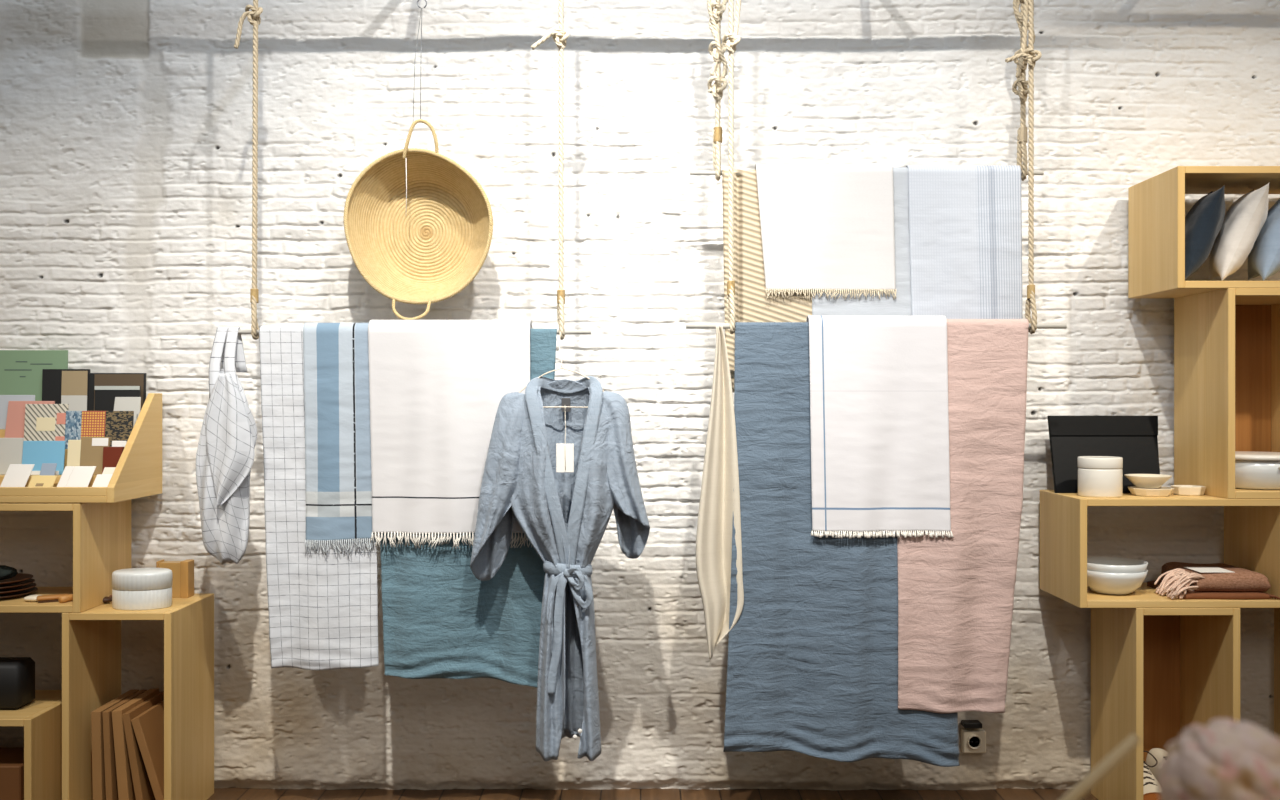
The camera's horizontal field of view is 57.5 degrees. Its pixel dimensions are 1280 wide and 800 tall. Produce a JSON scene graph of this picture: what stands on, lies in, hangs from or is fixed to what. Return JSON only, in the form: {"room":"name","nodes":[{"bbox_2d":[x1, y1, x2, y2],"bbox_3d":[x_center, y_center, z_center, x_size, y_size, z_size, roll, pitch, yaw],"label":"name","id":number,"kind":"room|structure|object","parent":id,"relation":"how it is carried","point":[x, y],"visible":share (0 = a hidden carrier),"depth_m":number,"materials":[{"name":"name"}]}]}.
{"room":"home goods shop","nodes":[
{"label":"home goods shop","id":0,"kind":"room"},
{"bbox_2d":[0,0,1279,789],"bbox_3d":[0.002,-0.141,3.502,6.003,2.622,0.048,0,0,0],"label":"wall","id":1,"kind":"structure","parent":0,"point":[126,126],"depth_m":3.51,"materials":[{"name":"white brick"}]},
{"bbox_2d":[961,720,981,727],"bbox_3d":[0.988,0.965,3.475,0.053,0.015,0.041,0,0,0],"label":"junction box","id":2,"kind":"object","parent":1,"relation":"attached to","point":[965,723],"visible":1,"depth_m":3.46,"materials":[{"name":"black plastic"}]},
{"bbox_2d":[961,729,985,752],"bbox_3d":[0.995,1.017,3.478,0.068,0.065,0.037,0,0,0],"label":"wall socket","id":3,"kind":"object","parent":1,"relation":"attached to","point":[972,740],"visible":1,"depth_m":3.47,"materials":[{"name":"beige plastic"}]},
{"bbox_3d":[0.000,-1.290,3.326,5.200,0.031,0.345,0,0,0],"label":"rail","id":4,"kind":"object","parent":1,"relation":"attached to","visible":0},
{"bbox_2d":[234,0,262,339],"bbox_3d":[-1.060,-0.733,3.171,0.077,1.138,0.047,0,0,0],"label":"rope","id":5,"kind":"object","parent":4,"relation":"hanging from","point":[253,17],"visible":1,"depth_m":3.16,"materials":[{"name":"fabric"}]},
{"bbox_2d":[238,330,590,333],"bbox_3d":[-0.641,-0.185,3.170,1.016,0.013,0.013,0,0,0],"label":"rod","id":6,"kind":"object","parent":5,"relation":"hanging from","point":[239,331],"visible":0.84,"depth_m":3.16,"materials":[{"name":"white metal"}]},
{"bbox_2d":[196,327,256,563],"bbox_3d":[-1.118,0.123,3.155,0.168,0.643,0.120,0,0,0],"label":"hanging cloth","id":7,"kind":"object","parent":6,"relation":"hanging from","point":[228,435],"visible":1,"depth_m":3.13,"materials":[{"name":"white fabric"}]},
{"bbox_2d":[259,326,378,669],"bbox_3d":[-0.870,0.263,3.167,0.318,0.928,0.068,0,0,0],"label":"tea towel","id":8,"kind":"object","parent":6,"relation":"hanging from","point":[323,609],"visible":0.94,"depth_m":3.16,"materials":[{"name":"white fabric"}]},
{"bbox_2d":[303,323,373,555],"bbox_3d":[-0.815,0.106,3.166,0.190,0.632,0.085,0,0,0],"label":"striped towel","id":9,"kind":"object","parent":6,"relation":"hanging from","point":[338,483],"visible":0.98,"depth_m":3.15,"materials":[{"name":"blue fabric"}]},
{"bbox_2d":[368,320,531,548],"bbox_3d":[-0.510,0.092,3.169,0.443,0.616,0.099,0,0,0],"label":"towel","id":10,"kind":"object","parent":6,"relation":"hanging from","point":[437,388],"visible":0.78,"depth_m":3.14,"materials":[{"name":"white fabric"}]},
{"bbox_2d":[380,329,556,687],"bbox_3d":[-0.476,0.293,3.179,0.501,0.975,0.066,0,0,-1],"label":"throw","id":11,"kind":"object","parent":6,"relation":"hanging from","point":[440,620],"visible":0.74,"depth_m":3.17,"materials":[{"name":"teal fabric"}]},
{"bbox_2d":[519,331,603,407],"bbox_3d":[-0.203,-0.088,3.124,0.264,0.219,0.121,0,0,0],"label":"wire hanger","id":12,"kind":"object","parent":6,"relation":"hanging from","point":[560,331],"visible":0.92,"depth_m":3.06,"materials":[{"name":"silver metal"}]},
{"bbox_2d":[470,376,649,760],"bbox_3d":[-0.211,0.432,3.061,0.472,0.991,0.164,0,0,6],"label":"robe","id":13,"kind":"object","parent":12,"relation":"hanging from","point":[562,473],"visible":1,"depth_m":3.03,"materials":[{"name":"blue fabric"}]},
{"bbox_2d":[413,0,426,118],"bbox_3d":[-0.632,-1.045,3.316,0.053,0.524,0.013,0,0,0],"label":"wire","id":14,"kind":"object","parent":4,"relation":"hanging from","point":[418,0],"visible":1,"depth_m":3.32,"materials":[{"name":"silver metal"}]},
{"bbox_2d":[343,119,492,319],"bbox_3d":[-0.630,-0.510,3.378,0.427,0.576,0.179,0,0,0],"label":"straw basket","id":15,"kind":"object","parent":14,"relation":"hanging from","point":[418,225],"visible":1,"depth_m":3.42,"materials":[{"name":"beige wicker"}]},
{"bbox_2d":[531,0,569,339],"bbox_3d":[-0.242,-0.733,3.171,0.107,1.138,0.047,0,0,0],"label":"rope","id":16,"kind":"object","parent":4,"relation":"hanging from","point":[559,35],"visible":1,"depth_m":3.16,"materials":[{"name":"fabric"}]},
{"bbox_2d":[707,0,727,180],"bbox_3d":[0.221,-0.962,3.244,0.063,0.684,0.157,0,0,0],"label":"rope","id":17,"kind":"object","parent":4,"relation":"hanging from","point":[715,14],"visible":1,"depth_m":3.29,"materials":[{"name":"fabric"}]},
{"bbox_2d":[690,171,1043,174],"bbox_3d":[0.641,-0.642,3.300,0.998,0.013,0.013,0,0,0],"label":"rod","id":18,"kind":"object","parent":17,"relation":"hanging from","point":[691,172],"visible":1,"depth_m":3.29,"materials":[{"name":"white metal"}]},
{"bbox_2d":[722,170,811,392],"bbox_3d":[0.378,-0.329,3.297,0.293,0.646,0.031,0,0,0],"label":"striped towel","id":19,"kind":"object","parent":18,"relation":"hanging from","point":[751,303],"visible":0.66,"depth_m":3.29,"materials":[{"name":"beige fabric"}]},
{"bbox_2d":[755,164,895,299],"bbox_3d":[0.523,-0.474,3.297,0.394,0.386,0.066,0,0,0],"label":"towel","id":20,"kind":"object","parent":18,"relation":"hanging from","point":[830,227],"visible":1,"depth_m":3.27,"materials":[{"name":"fabric"}]},
{"bbox_2d":[812,167,911,315],"bbox_3d":[0.630,-0.352,3.299,0.293,0.613,0.047,0,0,0],"label":"cloth","id":21,"kind":"object","parent":18,"relation":"hanging from","point":[821,306],"visible":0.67,"depth_m":3.29,"materials":[{"name":"fabric"}]},
{"bbox_2d":[906,165,1022,318],"bbox_3d":[0.916,-0.340,3.296,0.327,0.646,0.064,0,0,0],"label":"waffle towel","id":22,"kind":"object","parent":18,"relation":"hanging from","point":[965,221],"visible":0.59,"depth_m":3.28,"materials":[{"name":"white fabric"}]},
{"bbox_2d":[722,0,740,333],"bbox_3d":[0.247,-0.741,3.170,0.048,1.122,0.046,0,0,0],"label":"rope","id":23,"kind":"object","parent":4,"relation":"hanging from","point":[730,44],"visible":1,"depth_m":3.17,"materials":[{"name":"fabric"}]},
{"bbox_2d":[733,0,740,40],"bbox_3d":[0.266,-1.070,3.173,0.032,0.199,0.020,0,0,0],"label":"rope","id":24,"kind":"object","parent":23,"relation":"hanging from","point":[738,2],"visible":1,"depth_m":3.17,"materials":[{"name":"fabric"}]},
{"bbox_2d":[686,323,1066,328],"bbox_3d":[0.641,-0.201,3.170,1.032,0.015,0.015,0,0,0],"label":"rod","id":25,"kind":"object","parent":23,"relation":"hanging from","point":[688,325],"visible":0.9,"depth_m":3.16,"materials":[{"name":"white metal"}]},
{"bbox_2d":[696,326,743,658],"bbox_3d":[0.215,0.248,3.164,0.130,0.896,0.072,0,0,0],"label":"hanging cloth","id":26,"kind":"object","parent":25,"relation":"hanging from","point":[718,503],"visible":1,"depth_m":3.15,"materials":[{"name":"beige fabric"}]},
{"bbox_2d":[723,322,959,766],"bbox_3d":[0.544,0.388,3.160,0.637,1.198,0.068,0,0,1],"label":"throw","id":27,"kind":"object","parent":25,"relation":"hanging from","point":[812,666],"visible":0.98,"depth_m":3.15,"materials":[{"name":"blue fabric"}]},
{"bbox_2d":[806,316,952,538],"bbox_3d":[0.647,0.071,3.158,0.385,0.600,0.091,0,0,0],"label":"towel","id":28,"kind":"object","parent":25,"relation":"hanging from","point":[879,415],"visible":1,"depth_m":3.14,"materials":[{"name":"white fabric"}]},
{"bbox_2d":[897,319,1028,712],"bbox_3d":[0.872,0.313,3.155,0.359,1.066,0.087,0,0,0],"label":"throw","id":29,"kind":"object","parent":25,"relation":"hanging from","point":[956,593],"visible":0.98,"depth_m":3.15,"materials":[{"name":"fabric"}]},
{"bbox_2d":[1012,0,1034,180],"bbox_3d":[1.083,-0.962,3.244,0.062,0.684,0.157,0,0,0],"label":"rope","id":30,"kind":"object","parent":4,"relation":"hanging from","point":[1021,82],"visible":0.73,"depth_m":3.29,"materials":[{"name":"beige fabric"}]},
{"bbox_2d":[1005,0,1041,333],"bbox_3d":[1.038,-0.740,3.171,0.100,1.123,0.046,0,0,3],"label":"rope","id":31,"kind":"object","parent":4,"relation":"hanging from","point":[1030,58],"visible":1,"depth_m":3.17,"materials":[{"name":"fabric"}]},
{"bbox_2d":[1020,0,1028,52],"bbox_3d":[1.048,-1.054,3.173,0.033,0.232,0.020,0,0,0],"label":"rope","id":32,"kind":"object","parent":31,"relation":"hanging from","point":[1025,11],"visible":1,"depth_m":3.17,"materials":[{"name":"beige fabric"}]},
{"bbox_2d":[207,787,1097,799],"bbox_3d":[0.000,1.195,1.220,6.000,0.050,4.640,0,0,0],"label":"floor","id":33,"kind":"structure","parent":0,"point":[232,793],"depth_m":3.45,"materials":[{"name":"brown wood"}]},
{"bbox_2d":[0,690,61,799],"bbox_3d":[-1.922,1.016,3.310,0.556,0.308,0.320,0,0,0],"label":"shelf box","id":34,"kind":"object","parent":33,"relation":"on","point":[41,719],"visible":0.43,"depth_m":3.22,"materials":[{"name":"brown wood"}]},
{"bbox_2d":[0,747,23,799],"bbox_3d":[-1.900,1.077,3.290,0.400,0.143,0.180,0,0,0],"label":"storage box","id":35,"kind":"object","parent":34,"relation":"on","point":[11,758],"visible":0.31,"depth_m":3.20,"materials":[{"name":"brown cardboard"}]},
{"bbox_2d":[0,657,34,709],"bbox_3d":[-1.910,0.796,3.280,0.381,0.130,0.100,0,0,0],"label":"case","id":36,"kind":"object","parent":34,"relation":"on","point":[17,674],"visible":1,"depth_m":3.24,"materials":[{"name":"black"}]},
{"bbox_2d":[62,593,213,799],"bbox_3d":[-1.414,0.873,3.310,0.296,0.595,0.320,0,0,0],"label":"shelf box","id":37,"kind":"object","parent":33,"relation":"on","point":[91,638],"visible":0.68,"depth_m":3.25,"materials":[{"name":"brown wood"}]},
{"bbox_2d":[0,500,130,612],"bbox_3d":[-1.931,0.427,3.310,0.838,0.295,0.320,0,0,0],"label":"shelf box","id":38,"kind":"object","parent":37,"relation":"on","point":[101,531],"visible":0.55,"depth_m":3.22,"materials":[{"name":"brown wood"}]},
{"bbox_2d":[0,587,37,599],"bbox_3d":[-1.833,0.548,3.300,0.230,0.013,0.230,0,0,0],"label":"wooden plate","id":39,"kind":"object","parent":38,"relation":"in","point":[13,595],"visible":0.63,"depth_m":3.29,"materials":[{"name":"brown wood"}]},
{"bbox_2d":[0,583,36,594],"bbox_3d":[-1.833,0.536,3.300,0.224,0.013,0.224,0,0,0],"label":"wooden plate","id":40,"kind":"object","parent":39,"relation":"on","point":[31,585],"visible":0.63,"depth_m":3.30,"materials":[{"name":"brown wood"}]},
{"bbox_2d":[0,578,34,589],"bbox_3d":[-1.833,0.523,3.300,0.216,0.013,0.216,0,0,0],"label":"wooden plate","id":41,"kind":"object","parent":40,"relation":"on","point":[11,586],"visible":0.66,"depth_m":3.31,"materials":[{"name":"brown wood"}]},
{"bbox_2d":[0,573,32,585],"bbox_3d":[-1.833,0.511,3.300,0.208,0.013,0.208,0,0,0],"label":"wooden plate","id":42,"kind":"object","parent":41,"relation":"on","point":[19,577],"visible":0.84,"depth_m":3.33,"materials":[{"name":"brown wood"}]},
{"bbox_2d":[0,565,17,579],"bbox_3d":[-1.808,0.487,3.290,0.088,0.043,0.079,0,0,0],"label":"bowl","id":43,"kind":"object","parent":42,"relation":"on","point":[6,572],"visible":1,"depth_m":3.28,"materials":[{"name":"black ceramic"}]},
{"bbox_2d":[23,595,39,601],"bbox_3d":[-1.660,0.546,3.215,0.069,0.018,0.040,0,0,0],"label":"soap bar","id":44,"kind":"object","parent":38,"relation":"in","point":[33,598],"visible":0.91,"depth_m":3.20,"materials":[{"name":"white wax"}]},
{"bbox_2d":[37,593,68,602],"bbox_3d":[-1.618,0.546,3.215,0.080,0.017,0.036,0,0,-29],"label":"wooden brush","id":45,"kind":"object","parent":38,"relation":"in","point":[54,597],"visible":0.83,"depth_m":3.20,"materials":[{"name":"brown wood"}]},
{"bbox_2d":[58,594,72,602],"bbox_3d":[-1.571,0.545,3.228,0.018,0.018,0.087,0,0,13],"label":"wooden stick","id":46,"kind":"object","parent":38,"relation":"in","point":[66,598],"visible":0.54,"depth_m":3.19,"materials":[{"name":"brown wood"}]},
{"bbox_2d":[0,393,161,502],"bbox_3d":[-1.860,0.129,3.310,0.880,0.298,0.320,0,0,0],"label":"rack","id":47,"kind":"object","parent":38,"relation":"on","point":[137,473],"depth_m":3.27,"materials":[{"name":"brown wood"}]},
{"bbox_2d":[0,438,23,474],"bbox_3d":[-1.772,0.158,3.276,0.076,0.103,0.016,0,0,0],"label":"envelope","id":48,"kind":"object","parent":47,"relation":"on","point":[11,449],"visible":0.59,"depth_m":3.28,"materials":[{"name":"grey paper"}]},
{"bbox_2d":[0,464,34,486],"bbox_3d":[-1.720,0.219,3.215,0.086,0.082,0.039,0,0,0],"label":"greeting card","id":49,"kind":"object","parent":47,"relation":"on","point":[17,475],"visible":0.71,"depth_m":3.22,"materials":[{"name":"white paper"}]},
{"bbox_2d":[0,395,34,428],"bbox_3d":[-1.802,0.035,3.362,0.115,0.099,0.008,0,0,0],"label":"greeting card","id":50,"kind":"object","parent":47,"relation":"on","point":[4,399],"visible":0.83,"depth_m":3.36,"materials":[{"name":"grey paper"}]},
{"bbox_2d":[4,401,54,437],"bbox_3d":[-1.751,0.071,3.345,0.140,0.137,0.020,0,0,0],"label":"notebook","id":51,"kind":"object","parent":47,"relation":"on","point":[15,421],"visible":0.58,"depth_m":3.34,"materials":[{"name":"pink paper"}]},
{"bbox_2d":[0,350,67,400],"bbox_3d":[-1.794,-0.031,3.433,0.217,0.231,0.015,0,0,0],"label":"folder","id":52,"kind":"object","parent":47,"relation":"on","point":[20,370],"visible":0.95,"depth_m":3.43,"materials":[{"name":"green paper"}]},
{"bbox_2d":[28,475,56,486],"bbox_3d":[-1.641,0.233,3.195,0.078,0.052,0.026,0,0,0],"label":"greeting card","id":53,"kind":"object","parent":47,"relation":"on","point":[36,480],"visible":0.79,"depth_m":3.20,"materials":[{"name":"brown paper"}]},
{"bbox_2d":[22,441,65,474],"bbox_3d":[-1.674,0.162,3.273,0.118,0.095,0.017,0,0,0],"label":"greeting card","id":54,"kind":"object","parent":47,"relation":"on","point":[37,453],"visible":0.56,"depth_m":3.27,"materials":[{"name":"blue paper"}]},
{"bbox_2d":[24,404,68,440],"bbox_3d":[-1.695,0.075,3.328,0.122,0.128,0.017,0,0,0],"label":"greeting card","id":55,"kind":"object","parent":47,"relation":"on","point":[43,422],"visible":0.86,"depth_m":3.33,"materials":[{"name":"paper"}]},
{"bbox_2d":[56,413,65,423],"bbox_3d":[-1.649,0.053,3.328,0.031,0.032,0.005,0,0,0],"label":"greeting card","id":56,"kind":"object","parent":55,"relation":"on","point":[60,417],"depth_m":3.33,"materials":[{"name":"paper"}]},
{"bbox_2d":[40,463,56,474],"bbox_3d":[-1.643,0.218,3.228,0.041,0.084,0.040,0,0,0],"label":"greeting card","id":57,"kind":"object","parent":47,"relation":"on","point":[46,468],"visible":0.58,"depth_m":3.24,"materials":[{"name":"blue"}]},
{"bbox_2d":[57,466,73,486],"bbox_3d":[-1.583,0.221,3.207,0.022,0.076,0.050,0,0,26],"label":"greeting card","id":58,"kind":"object","parent":47,"relation":"on","point":[66,474],"visible":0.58,"depth_m":3.21,"materials":[{"name":"white paper"}]},
{"bbox_2d":[42,369,90,410],"bbox_3d":[-1.680,-0.003,3.413,0.137,0.175,0.017,0,0,0],"label":"notebook","id":59,"kind":"object","parent":47,"relation":"on","point":[61,386],"visible":0.71,"depth_m":3.41,"materials":[{"name":"multicoloured paper"}]},
{"bbox_2d":[65,411,81,448],"bbox_3d":[-1.613,0.085,3.323,0.048,0.108,0.015,0,0,0],"label":"greeting card","id":60,"kind":"object","parent":47,"relation":"on","point":[73,418],"visible":0.6,"depth_m":3.32,"materials":[{"name":"blue paper"}]},
{"bbox_2d":[67,440,80,465],"bbox_3d":[-1.585,0.161,3.270,0.039,0.098,0.016,0,0,0],"label":"envelope","id":61,"kind":"object","parent":47,"relation":"on","point":[74,446],"visible":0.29,"depth_m":3.27,"materials":[{"name":"beige paper"}]},
{"bbox_2d":[66,466,95,486],"bbox_3d":[-1.540,0.221,3.205,0.076,0.076,0.038,0,0,0],"label":"greeting card","id":62,"kind":"object","parent":47,"relation":"on","point":[81,476],"visible":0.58,"depth_m":3.21,"materials":[{"name":"white paper"}]},
{"bbox_2d":[81,411,105,436],"bbox_3d":[-1.555,0.085,3.322,0.071,0.108,0.016,0,0,0],"label":"notebook","id":63,"kind":"object","parent":47,"relation":"on","point":[93,422],"visible":0.58,"depth_m":3.32,"materials":[{"name":"orange paper"}]},
{"bbox_2d":[80,437,109,474],"bbox_3d":[-1.528,0.156,3.269,0.078,0.106,0.018,0,0,0],"label":"notebook","id":64,"kind":"object","parent":47,"relation":"on","point":[91,454],"visible":0.82,"depth_m":3.27,"materials":[{"name":"brown paper"}]},
{"bbox_2d":[92,474,112,486],"bbox_3d":[-1.473,0.232,3.192,0.061,0.055,0.026,0,0,0],"label":"greeting card","id":65,"kind":"object","parent":47,"relation":"on","point":[101,480],"visible":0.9,"depth_m":3.19,"materials":[{"name":"white paper"}]},
{"bbox_2d":[102,467,115,473],"bbox_3d":[-1.470,0.223,3.215,0.054,0.073,0.033,0,0,0],"label":"envelope","id":66,"kind":"object","parent":47,"relation":"on","point":[107,470],"visible":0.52,"depth_m":3.23,"materials":[{"name":"beige paper"}]},
{"bbox_2d":[102,447,123,472],"bbox_3d":[-1.469,0.170,3.254,0.053,0.079,0.020,0,0,0],"label":"notebook","id":67,"kind":"object","parent":47,"relation":"on","point":[111,455],"visible":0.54,"depth_m":3.25,"materials":[{"name":"brown paper"}]},
{"bbox_2d":[94,386,140,410],"bbox_3d":[-1.518,0.022,3.389,0.130,0.125,0.013,0,0,0],"label":"notebook","id":68,"kind":"object","parent":47,"relation":"on","point":[105,396],"visible":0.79,"depth_m":3.38,"materials":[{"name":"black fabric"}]},
{"bbox_2d":[89,373,146,410],"bbox_3d":[-1.528,0.003,3.411,0.163,0.163,0.019,0,0,0],"label":"notebook","id":69,"kind":"object","parent":47,"relation":"on","point":[95,379],"visible":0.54,"depth_m":3.41,"materials":[{"name":"brown paper"}]},
{"bbox_2d":[105,411,133,446],"bbox_3d":[-1.482,0.085,3.318,0.078,0.108,0.016,0,0,0],"label":"notebook","id":70,"kind":"object","parent":47,"relation":"on","point":[118,424],"visible":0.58,"depth_m":3.32,"materials":[{"name":"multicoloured paper"}]},
{"bbox_2d":[114,397,140,426],"bbox_3d":[-1.484,0.038,3.368,0.082,0.093,0.010,0,0,0],"label":"card","id":71,"kind":"object","parent":47,"relation":"on","point":[121,403],"visible":0.48,"depth_m":3.37,"materials":[{"name":"grey paper"}]},
{"bbox_2d":[103,595,111,602],"bbox_3d":[-1.474,0.564,3.347,0.045,0.021,0.171,0,0,42],"label":"wooden spoon","id":72,"kind":"object","parent":37,"relation":"on","point":[106,599],"visible":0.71,"depth_m":3.29,"materials":[{"name":"brown wood"}]},
{"bbox_2d":[91,689,138,799],"bbox_3d":[-1.486,1.001,3.315,0.032,0.296,0.250,0,0,0],"label":"board","id":73,"kind":"object","parent":37,"relation":"in","point":[98,768],"visible":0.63,"depth_m":3.19,"materials":[{"name":"brown wood"}]},
{"bbox_2d":[102,689,146,799],"bbox_3d":[-1.456,1.001,3.315,0.030,0.296,0.250,0,0,0],"label":"board","id":74,"kind":"object","parent":37,"relation":"in","point":[111,788],"visible":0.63,"depth_m":3.19,"materials":[{"name":"brown wood"}]},
{"bbox_2d":[111,688,158,799],"bbox_3d":[-1.420,0.999,3.315,0.052,0.299,0.250,0,0,0],"label":"board","id":75,"kind":"object","parent":37,"relation":"in","point":[125,786],"visible":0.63,"depth_m":3.19,"materials":[{"name":"brown wood"}]},
{"bbox_2d":[112,568,172,610],"bbox_3d":[-1.384,0.524,3.245,0.161,0.102,0.122,0,0,0],"label":"jar","id":76,"kind":"object","parent":37,"relation":"on","point":[133,589],"visible":1,"depth_m":3.20,"materials":[{"name":"grey ceramic"}]},
{"bbox_2d":[122,691,163,799],"bbox_3d":[-1.384,1.003,3.315,0.066,0.292,0.250,0,0,0],"label":"board","id":77,"kind":"object","parent":37,"relation":"in","point":[143,790],"visible":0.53,"depth_m":3.20,"materials":[{"name":"brown wood"}]},
{"bbox_2d":[131,700,163,799],"bbox_3d":[-1.340,1.009,3.315,0.106,0.279,0.250,0,0,0],"label":"board","id":78,"kind":"object","parent":37,"relation":"on","point":[148,726],"visible":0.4,"depth_m":3.21,"materials":[{"name":"brown wood"}]},
{"bbox_2d":[156,559,193,597],"bbox_3d":[-1.358,0.522,3.410,0.093,0.106,0.048,0,0,0],"label":"block","id":79,"kind":"object","parent":37,"relation":"on","point":[183,571],"visible":0.73,"depth_m":3.39,"materials":[{"name":"brown wood"}]},
{"bbox_2d":[1091,608,1239,799],"bbox_3d":[1.481,0.866,3.310,0.282,0.608,0.320,0,0,0],"label":"shelf box","id":80,"kind":"object","parent":33,"relation":"on","point":[1157,673],"visible":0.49,"depth_m":3.32,"materials":[{"name":"brown wood"}]},
{"bbox_2d":[1143,751,1159,799],"bbox_3d":[1.422,1.076,3.300,0.099,0.147,0.270,0,0,0],"label":"shoe","id":81,"kind":"object","parent":80,"relation":"on","point":[1150,784],"visible":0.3,"depth_m":3.25,"materials":[{"name":"beige fabric"}]},
{"bbox_2d":[1145,748,1165,779],"bbox_3d":[1.526,1.076,3.300,0.105,0.147,0.271,0,0,0],"label":"shoe","id":82,"kind":"object","parent":80,"relation":"on","point":[1158,753],"visible":0.05,"depth_m":3.37,"materials":[{"name":"beige fabric"}]},
{"bbox_2d":[1040,490,1279,607],"bbox_3d":[1.472,0.414,3.310,0.568,0.295,0.320,0,0,0],"label":"shelf box","id":83,"kind":"object","parent":80,"relation":"on","point":[1251,526],"visible":0.66,"depth_m":3.23,"materials":[{"name":"brown wood"}]},
{"bbox_2d":[1077,456,1122,497],"bbox_3d":[1.278,0.213,3.240,0.117,0.109,0.117,0,0,0],"label":"ceramic jar","id":84,"kind":"object","parent":83,"relation":"on","point":[1098,476],"visible":1,"depth_m":3.19,"materials":[{"name":"white ceramic"}]},
{"bbox_2d":[1047,416,1159,492],"bbox_3d":[1.355,0.157,3.390,0.328,0.221,0.099,0,0,0],"label":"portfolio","id":85,"kind":"object","parent":83,"relation":"on","point":[1134,439],"visible":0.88,"depth_m":3.39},
{"bbox_2d":[1087,569,1147,594],"bbox_3d":[1.327,0.508,3.280,0.186,0.068,0.186,0,0,0],"label":"ceramic bowl","id":86,"kind":"object","parent":83,"relation":"in","point":[1099,582],"visible":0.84,"depth_m":3.21,"materials":[{"name":"white ceramic"}]},
{"bbox_2d":[1087,556,1147,572],"bbox_3d":[1.327,0.487,3.280,0.187,0.070,0.187,0,0,0],"label":"ceramic bowl","id":87,"kind":"object","parent":86,"relation":"in","point":[1097,564],"visible":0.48,"depth_m":3.23,"materials":[{"name":"white ceramic"}]},
{"bbox_2d":[1128,486,1173,496],"bbox_3d":[1.428,0.256,3.260,0.114,0.022,0.120,0,0,0],"label":"dish","id":88,"kind":"object","parent":83,"relation":"on","point":[1161,491],"visible":0.92,"depth_m":3.22,"materials":[{"name":"white ceramic"}]},
{"bbox_2d":[1124,474,1171,487],"bbox_3d":[1.419,0.227,3.260,0.122,0.034,0.122,0,0,0],"label":"bowl","id":89,"kind":"object","parent":88,"relation":"on","point":[1139,480],"visible":1,"depth_m":3.23,"materials":[{"name":"white ceramic"}]},
{"bbox_2d":[1171,485,1205,495],"bbox_3d":[1.540,0.255,3.281,0.091,0.025,0.090,0,0,0],"label":"dish","id":90,"kind":"object","parent":83,"relation":"on","point":[1182,490],"visible":0.99,"depth_m":3.25,"materials":[{"name":"white ceramic"}]},
{"bbox_2d":[1147,580,1279,599],"bbox_3d":[1.607,0.534,3.278,0.258,0.017,0.251,0,0,0],"label":"folded blanket","id":91,"kind":"object","parent":83,"relation":"in","point":[1204,594],"visible":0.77,"depth_m":3.17,"materials":[{"name":"brown fabric"}]},
{"bbox_2d":[1154,562,1270,599],"bbox_3d":[1.577,0.506,3.277,0.284,0.069,0.255,0,0,0],"label":"folded blanket","id":92,"kind":"object","parent":91,"relation":"on","point":[1177,578],"visible":1,"depth_m":3.19,"materials":[{"name":"brown fabric"}]},
{"bbox_2d":[1174,288,1279,498],"bbox_3d":[1.740,-0.018,3.310,0.304,0.569,0.320,0,0,0],"label":"shelf box","id":93,"kind":"object","parent":83,"relation":"on","point":[1227,341],"visible":0.81,"depth_m":3.35,"materials":[{"name":"brown wood"}]},
{"bbox_2d":[1128,166,1279,297],"bbox_3d":[1.936,-0.467,3.310,0.968,0.330,0.320,0,0,0],"label":"shelf box","id":94,"kind":"object","parent":93,"relation":"on","point":[1156,204],"visible":1,"depth_m":3.25,"materials":[{"name":"brown wood"}]},
{"bbox_2d":[1185,185,1224,278],"bbox_3d":[1.574,-0.465,3.284,0.128,0.286,0.301,0,0,20],"label":"cushion","id":95,"kind":"object","parent":94,"relation":"on","point":[1204,220],"visible":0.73,"depth_m":3.19,"materials":[{"name":"blue fabric"}]},
{"bbox_2d":[1209,182,1269,280],"bbox_3d":[1.685,-0.468,3.284,0.141,0.292,0.306,0,0,23],"label":"cushion","id":96,"kind":"object","parent":94,"relation":"in","point":[1245,218],"visible":0.96,"depth_m":3.19,"materials":[{"name":"white fabric"}]},
{"bbox_2d":[1248,199,1279,280],"bbox_3d":[1.802,-0.467,3.284,0.149,0.289,0.307,0,0,22],"label":"cushion","id":97,"kind":"object","parent":94,"relation":"in","point":[1264,257],"visible":0.86,"depth_m":3.21,"materials":[{"name":"blue fabric"}]},
{"bbox_2d":[1235,451,1279,489],"bbox_3d":[1.742,0.198,3.293,0.264,0.096,0.268,0,0,0],"label":"tub","id":98,"kind":"object","parent":93,"relation":"in","point":[1255,470],"visible":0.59,"depth_m":3.19,"materials":[{"name":"grey ceramic"}]},
{"bbox_2d":[1274,608,1279,738],"bbox_3d":[2.092,0.866,3.310,0.415,0.608,0.320,0,0,0],"label":"shelf box","id":99,"kind":"object","parent":33,"relation":"on","point":[1276,610],"visible":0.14,"depth_m":3.45,"materials":[{"name":"brown wood"}]},
{"bbox_3d":[0.455,0.871,1.180,0.446,0.601,0.446,0,0,0],"label":"side table","id":100,"kind":"object","parent":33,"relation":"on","visible":0},
{"bbox_3d":[0.558,0.491,1.100,0.108,0.157,0.108,0,0,0],"label":"round pot","id":101,"kind":"object","parent":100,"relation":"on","visible":0},
{"bbox_2d":[1157,718,1279,799],"bbox_3d":[0.558,0.366,1.100,0.129,0.126,0.126,0,0,0],"label":"flower","id":102,"kind":"object","parent":101,"relation":"on","point":[1224,759],"visible":1,"depth_m":1.07,"materials":[{"name":"pink plant"}]},
{"bbox_3d":[0.359,0.520,1.273,0.110,0.100,0.110,0,0,0],"label":"jar","id":103,"kind":"object","parent":100,"relation":"on","visible":0},
{"bbox_2d":[1060,733,1140,799],"bbox_3d":[0.429,0.457,1.247,0.198,0.216,0.015,0,0,16],"label":"wooden stick","id":104,"kind":"object","parent":103,"relation":"in","point":[1103,768],"visible":1,"depth_m":1.23,"materials":[{"name":"brown wood"}]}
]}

